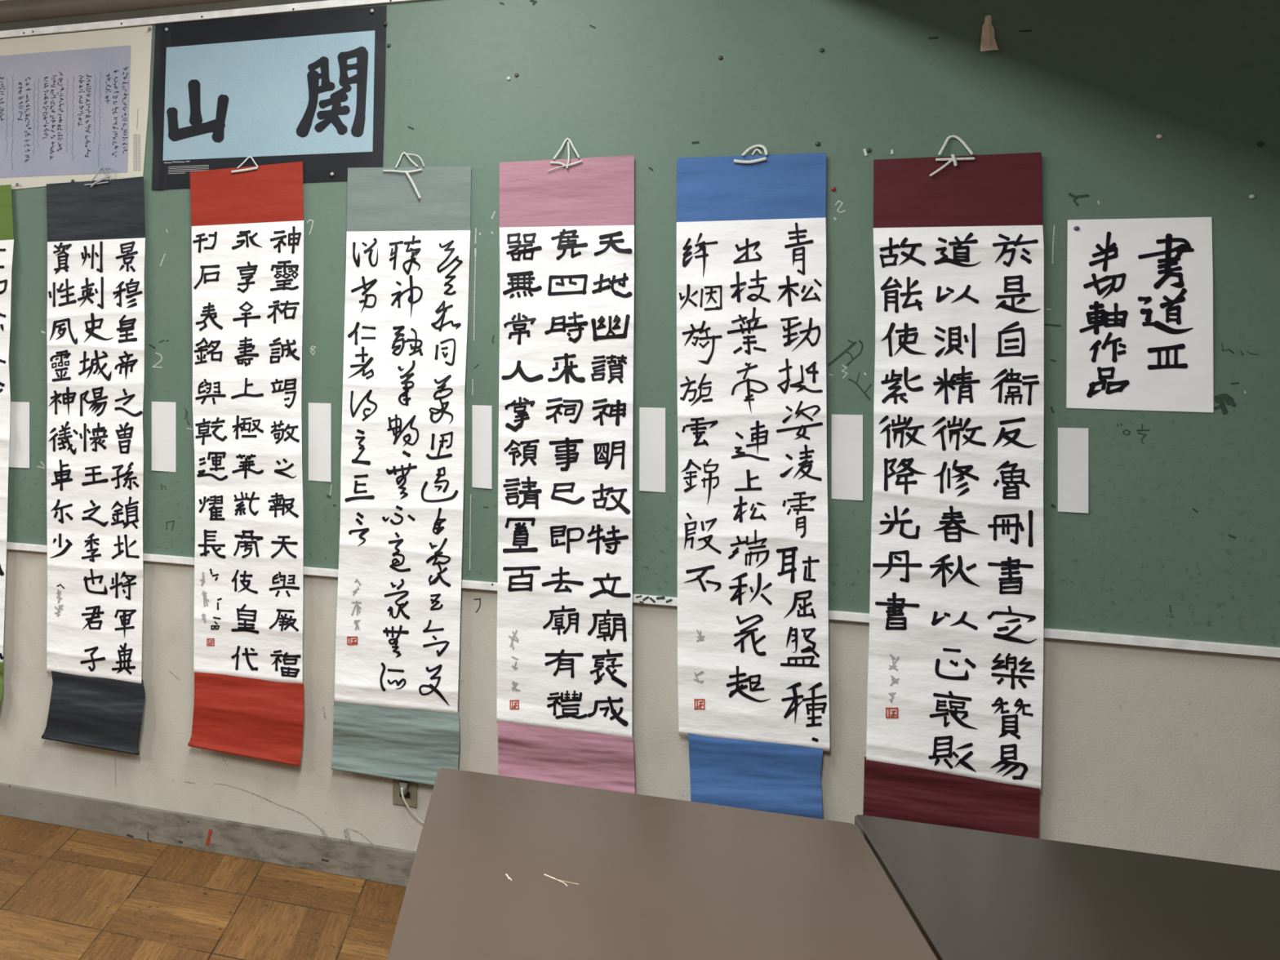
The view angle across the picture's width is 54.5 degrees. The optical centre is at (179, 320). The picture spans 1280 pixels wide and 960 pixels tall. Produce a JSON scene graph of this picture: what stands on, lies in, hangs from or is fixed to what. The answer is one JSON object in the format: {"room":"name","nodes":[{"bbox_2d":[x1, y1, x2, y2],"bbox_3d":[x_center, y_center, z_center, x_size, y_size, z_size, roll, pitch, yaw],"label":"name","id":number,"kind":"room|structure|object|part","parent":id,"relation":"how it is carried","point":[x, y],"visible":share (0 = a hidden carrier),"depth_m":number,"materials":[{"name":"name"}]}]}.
{"room":"school classroom","nodes":[
{"label":"school classroom","id":0,"kind":"room"},
{"bbox_2d":[0,814,406,959],"bbox_3d":[-0.178,1.624,0.273,9.500,0.100,6.160,0,0,20],"label":"floor","id":1,"kind":"structure","parent":0,"point":[67,893],"depth_m":2.98,"materials":[{"name":"brown wood"}]},
{"bbox_2d":[386,768,937,959],"bbox_3d":[0.564,1.235,1.213,0.744,0.700,1.807,0,0,20],"label":"table","id":2,"kind":"object","parent":1,"relation":"on","point":[504,868],"visible":1,"depth_m":1.73,"materials":[{"name":"brown laminate"}]},
{"bbox_2d":[854,814,1279,959],"bbox_3d":[1.268,1.240,1.018,0.742,0.700,1.807,0,0,20],"label":"table","id":3,"kind":"object","parent":1,"relation":"on","point":[971,894],"visible":0.88,"depth_m":1.70,"materials":[{"name":"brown laminate"}]},
{"bbox_2d":[0,0,1279,870],"bbox_3d":[0.844,0.073,3.112,9.500,3.050,0.149,0,0,20],"label":"wall","id":4,"kind":"structure","parent":0,"point":[1170,752],"depth_m":2.88,"materials":[{"name":"beige paint"}]},
{"bbox_2d":[0,0,239,23],"bbox_3d":[0.821,-0.986,3.030,9.500,0.080,0.040,0,0,20],"label":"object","id":5,"kind":"structure","parent":4,"relation":"attached to","point":[11,11],"depth_m":3.43,"materials":[{"name":"brown paint"}]},
{"bbox_2d":[0,0,326,31],"bbox_3d":[0.825,-0.938,3.041,9.500,0.026,0.016,0,0,20],"label":"trim","id":6,"kind":"structure","parent":4,"relation":"attached to","point":[242,3],"depth_m":3.36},
{"bbox_2d":[0,782,416,887],"bbox_3d":[0.805,1.547,3.029,9.500,0.100,0.012,0,0,20],"label":"baseboard","id":7,"kind":"structure","parent":4,"relation":"attached to","point":[371,862],"depth_m":3.27,"materials":[{"name":"grey paint"}]},
{"bbox_2d":[205,829,213,845],"bbox_3d":[0.088,1.549,3.278,0.022,0.051,0.001,0,0,20],"label":"tape","id":8,"kind":"object","parent":7,"relation":"attached to","point":[210,832],"depth_m":3.28,"materials":[{"name":"red plastic"}]},
{"bbox_2d":[392,778,417,807],"bbox_3d":[0.636,1.318,3.092,0.068,0.106,0.010,0,0,20],"label":"wall outlet","id":9,"kind":"object","parent":4,"relation":"attached to","point":[411,797],"visible":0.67,"depth_m":3.09,"materials":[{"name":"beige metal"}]},
{"bbox_2d":[400,791,410,798],"bbox_3d":[0.636,1.338,3.088,0.029,0.016,0.002,0,0,20],"label":"socket","id":10,"kind":"object","parent":9,"relation":"attached to","point":[407,795],"depth_m":3.09,"materials":[{"name":"black plastic"}]},
{"bbox_2d":[399,780,423,824],"bbox_3d":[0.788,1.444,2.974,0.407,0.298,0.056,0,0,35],"label":"plug","id":11,"kind":"object","parent":9,"relation":"in","point":[403,785],"visible":0.45,"depth_m":3.06,"materials":[{"name":"white plastic"}]},
{"bbox_2d":[0,0,1279,657],"bbox_3d":[0.816,-0.091,3.032,9.300,1.664,0.025,0,0,20],"label":"chalkboard","id":12,"kind":"object","parent":4,"relation":"attached to","point":[1176,545],"visible":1,"depth_m":2.73,"materials":[{"name":"green paint"}]},
{"bbox_2d":[0,184,13,706],"bbox_3d":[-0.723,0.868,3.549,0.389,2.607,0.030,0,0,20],"label":"scroll","id":13,"kind":"object","parent":12,"relation":"hanging from","point":[6,233],"visible":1,"depth_m":3.49,"materials":[{"name":"white paper"}]},
{"bbox_2d":[8,401,29,467],"bbox_3d":[-0.552,0.367,3.513,0.160,0.212,0.004,0,0,20],"label":"slip","id":14,"kind":"object","parent":12,"relation":"attached to","point":[19,451],"visible":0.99,"depth_m":3.50,"materials":[{"name":"paper"}]},
{"bbox_2d":[0,25,152,189],"bbox_3d":[-0.574,-0.649,3.528,1.034,0.516,0.005,0,0,20],"label":"poster","id":15,"kind":"object","parent":12,"relation":"attached to","point":[73,105],"visible":1,"depth_m":3.44,"materials":[{"name":"beige paper"}]},
{"bbox_2d":[0,44,130,177],"bbox_3d":[-0.573,-0.656,3.527,0.893,0.395,0.004,0,0,20],"label":"print","id":16,"kind":"object","parent":15,"relation":"attached to","point":[65,109],"depth_m":3.45},
{"bbox_2d":[41,167,145,755],"bbox_3d":[-0.266,0.419,3.386,0.355,1.793,0.041,0,0,20],"label":"scroll","id":17,"kind":"object","parent":12,"relation":"hanging from","point":[96,228],"visible":1,"depth_m":3.38,"materials":[{"name":"white paper"}]},
{"bbox_3d":[-0.259,-0.425,3.399,0.081,0.011,0.002,0,0,20],"label":"hanger rod","id":18,"kind":"part","parent":17,"relation":"part of","materials":[{"name":"white plastic"}]},
{"bbox_3d":[-0.243,-0.453,3.401,0.070,0.047,0.010,0,0,20],"label":"hanging cord","id":19,"kind":"part","parent":17,"relation":"part of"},
{"bbox_2d":[151,401,176,471],"bbox_3d":[-0.049,0.354,3.334,0.081,0.212,0.004,0,0,20],"label":"slip","id":20,"kind":"object","parent":12,"relation":"attached to","point":[163,413],"visible":1,"depth_m":3.33,"materials":[{"name":"paper"}]},
{"bbox_3d":[0.823,-0.912,3.037,9.300,0.022,0.024,0,0,20],"label":"rail","id":21,"kind":"part","parent":12,"relation":"part of","materials":[{"name":"silver metal"}]},
{"bbox_2d":[187,155,303,766],"bbox_3d":[0.192,0.398,3.224,0.367,1.769,0.035,0,0,20],"label":"scroll","id":22,"kind":"object","parent":12,"relation":"hanging from","point":[247,222],"visible":1,"depth_m":3.22,"materials":[{"name":"white paper"}]},
{"bbox_3d":[0.192,-0.445,3.238,0.081,0.016,0.005,0,0,20],"label":"hanger rod","id":23,"kind":"part","parent":22,"relation":"part of","materials":[{"name":"white fabric"}]},
{"bbox_3d":[0.203,-0.467,3.240,0.067,0.038,0.010,0,0,20],"label":"hanging cord","id":24,"kind":"part","parent":22,"relation":"part of","materials":[{"name":"white fabric"}]},
{"bbox_2d":[151,4,386,190],"bbox_3d":[0.251,-0.651,3.232,0.712,0.507,0.007,0,0,20],"label":"poster","id":25,"kind":"object","parent":12,"relation":"attached to","point":[308,87],"visible":1,"depth_m":3.23,"materials":[{"name":"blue paper"}]},
{"bbox_2d":[163,30,374,160],"bbox_3d":[0.253,-0.657,3.231,0.642,0.347,0.004,0,0,20],"label":"print","id":26,"kind":"object","parent":25,"relation":"attached to","point":[295,95],"depth_m":3.23},
{"bbox_2d":[308,402,331,481],"bbox_3d":[0.406,0.353,3.172,0.069,0.227,0.003,0,0,20],"label":"slip","id":27,"kind":"object","parent":12,"relation":"attached to","point":[319,414],"visible":1,"depth_m":3.17,"materials":[{"name":"paper"}]},
{"bbox_2d":[331,151,471,785],"bbox_3d":[0.619,0.406,3.076,0.374,1.763,0.031,0,0,20],"label":"scroll","id":28,"kind":"object","parent":12,"relation":"hanging from","point":[396,713],"visible":0.99,"depth_m":3.07,"materials":[{"name":"white paper"}]},
{"bbox_3d":[0.627,-0.420,3.082,0.109,0.012,0.005,0,0,20],"label":"hanger rod","id":29,"kind":"part","parent":28,"relation":"part of","materials":[{"name":"white fabric"}]},
{"bbox_3d":[0.641,-0.452,3.085,0.065,0.046,0.012,0,0,20],"label":"hanging cord","id":30,"kind":"part","parent":28,"relation":"part of","materials":[{"name":"white fabric"}]},
{"bbox_2d":[471,404,492,488],"bbox_3d":[0.834,0.349,3.019,0.054,0.229,0.004,0,0,20],"label":"slip","id":31,"kind":"object","parent":12,"relation":"attached to","point":[482,415],"visible":1,"depth_m":3.02,"materials":[{"name":"paper"}]},
{"bbox_2d":[497,137,635,793],"bbox_3d":[1.034,0.403,2.930,0.353,1.788,0.029,0,0,20],"label":"scroll","id":32,"kind":"object","parent":12,"relation":"hanging from","point":[565,585],"visible":0.97,"depth_m":2.93,"materials":[{"name":"white paper"}]},
{"bbox_3d":[1.040,-0.462,2.943,0.069,0.059,0.014,0,0,20],"label":"hanging cord","id":33,"kind":"part","parent":32,"relation":"part of","materials":[{"name":"white fabric"}]},
{"bbox_3d":[1.037,-0.420,2.936,0.082,0.016,0.004,0,0,20],"label":"hanger rod","id":34,"kind":"part","parent":32,"relation":"part of","materials":[{"name":"white fabric"}]},
{"bbox_3d":[0.810,0.730,3.029,9.300,0.021,0.023,0,0,20],"label":"rail","id":35,"kind":"part","parent":12,"relation":"part of","materials":[{"name":"white paint"}]},
{"bbox_2d":[639,407,665,492],"bbox_3d":[1.241,0.340,2.874,0.064,0.221,0.004,0,0,20],"label":"slip","id":36,"kind":"object","parent":12,"relation":"attached to","point":[651,420],"visible":1,"depth_m":2.88,"materials":[{"name":"paper"}]},
{"bbox_2d":[676,144,830,819],"bbox_3d":[1.452,0.419,2.780,0.356,1.734,0.032,0,0,20],"label":"scroll","id":37,"kind":"object","parent":12,"relation":"hanging from","point":[753,690],"visible":0.97,"depth_m":2.77,"materials":[{"name":"white paper"}]},
{"bbox_3d":[1.452,-0.406,2.788,0.076,0.015,0.006,0,0,20],"label":"hanger rod","id":38,"kind":"part","parent":37,"relation":"part of","materials":[{"name":"white fabric"}]},
{"bbox_3d":[1.465,-0.433,2.791,0.061,0.031,0.014,0,0,20],"label":"hanging cord","id":39,"kind":"part","parent":37,"relation":"part of","materials":[{"name":"white fabric"}]},
{"bbox_2d":[831,414,862,500],"bbox_3d":[1.661,0.340,2.725,0.068,0.212,0.003,0,0,20],"label":"slip","id":40,"kind":"object","parent":12,"relation":"attached to","point":[846,429],"visible":1,"depth_m":2.73,"materials":[{"name":"paper"}]},
{"bbox_2d":[862,134,1044,838],"bbox_3d":[1.858,0.410,2.636,0.368,1.717,0.031,0,0,20],"label":"scroll","id":41,"kind":"object","parent":12,"relation":"hanging from","point":[955,669],"visible":0.99,"depth_m":2.63,"materials":[{"name":"white paper"}]},
{"bbox_3d":[1.869,-0.389,2.639,0.079,0.007,0.005,0,0,20],"label":"hanger rod","id":42,"kind":"part","parent":41,"relation":"part of","materials":[{"name":"white fabric"}]},
{"bbox_3d":[1.874,-0.422,2.645,0.074,0.052,0.014,0,0,20],"label":"hanging cord","id":43,"kind":"part","parent":41,"relation":"part of","materials":[{"name":"white fabric"}]},
{"bbox_2d":[980,14,998,51],"bbox_3d":[1.942,-0.690,2.628,0.038,0.091,0.016,0,0,20],"label":"tape","id":44,"kind":"object","parent":12,"relation":"attached to","point":[988,42],"visible":1,"depth_m":2.63,"materials":[{"name":"beige paper"}]},
{"bbox_2d":[1057,427,1088,513],"bbox_3d":[2.097,0.351,2.569,0.059,0.198,0.004,0,0,20],"label":"slip","id":45,"kind":"object","parent":12,"relation":"attached to","point":[1073,442],"visible":1,"depth_m":2.57,"materials":[{"name":"paper"}]},
{"bbox_2d":[1066,217,1213,412],"bbox_3d":[2.215,-0.013,2.528,0.276,0.444,0.007,0,0,20],"label":"sheet","id":46,"kind":"object","parent":12,"relation":"attached to","point":[1140,291],"visible":1,"depth_m":2.53,"materials":[{"name":"white paper"}]},
{"bbox_2d":[1073,226,1079,231],"bbox_3d":[2.104,-0.215,2.568,0.011,0.011,0.005,0,0,20],"label":"thumbtack","id":47,"kind":"object","parent":46,"relation":"attached to","point":[1076,228],"visible":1,"depth_m":2.57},
{"bbox_2d":[1155,133,1162,138],"bbox_3d":[2.255,-0.423,2.520,0.011,0.011,0.005,0,0,20],"label":"thumbtack","id":48,"kind":"object","parent":12,"relation":"attached to","point":[1159,135],"visible":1,"depth_m":2.52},
{"bbox_2d":[1257,141,1263,146],"bbox_3d":[2.428,-0.396,2.458,0.011,0.011,0.005,0,0,20],"label":"thumbtack","id":49,"kind":"object","parent":12,"relation":"attached to","point":[1260,143],"visible":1,"depth_m":2.46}
]}

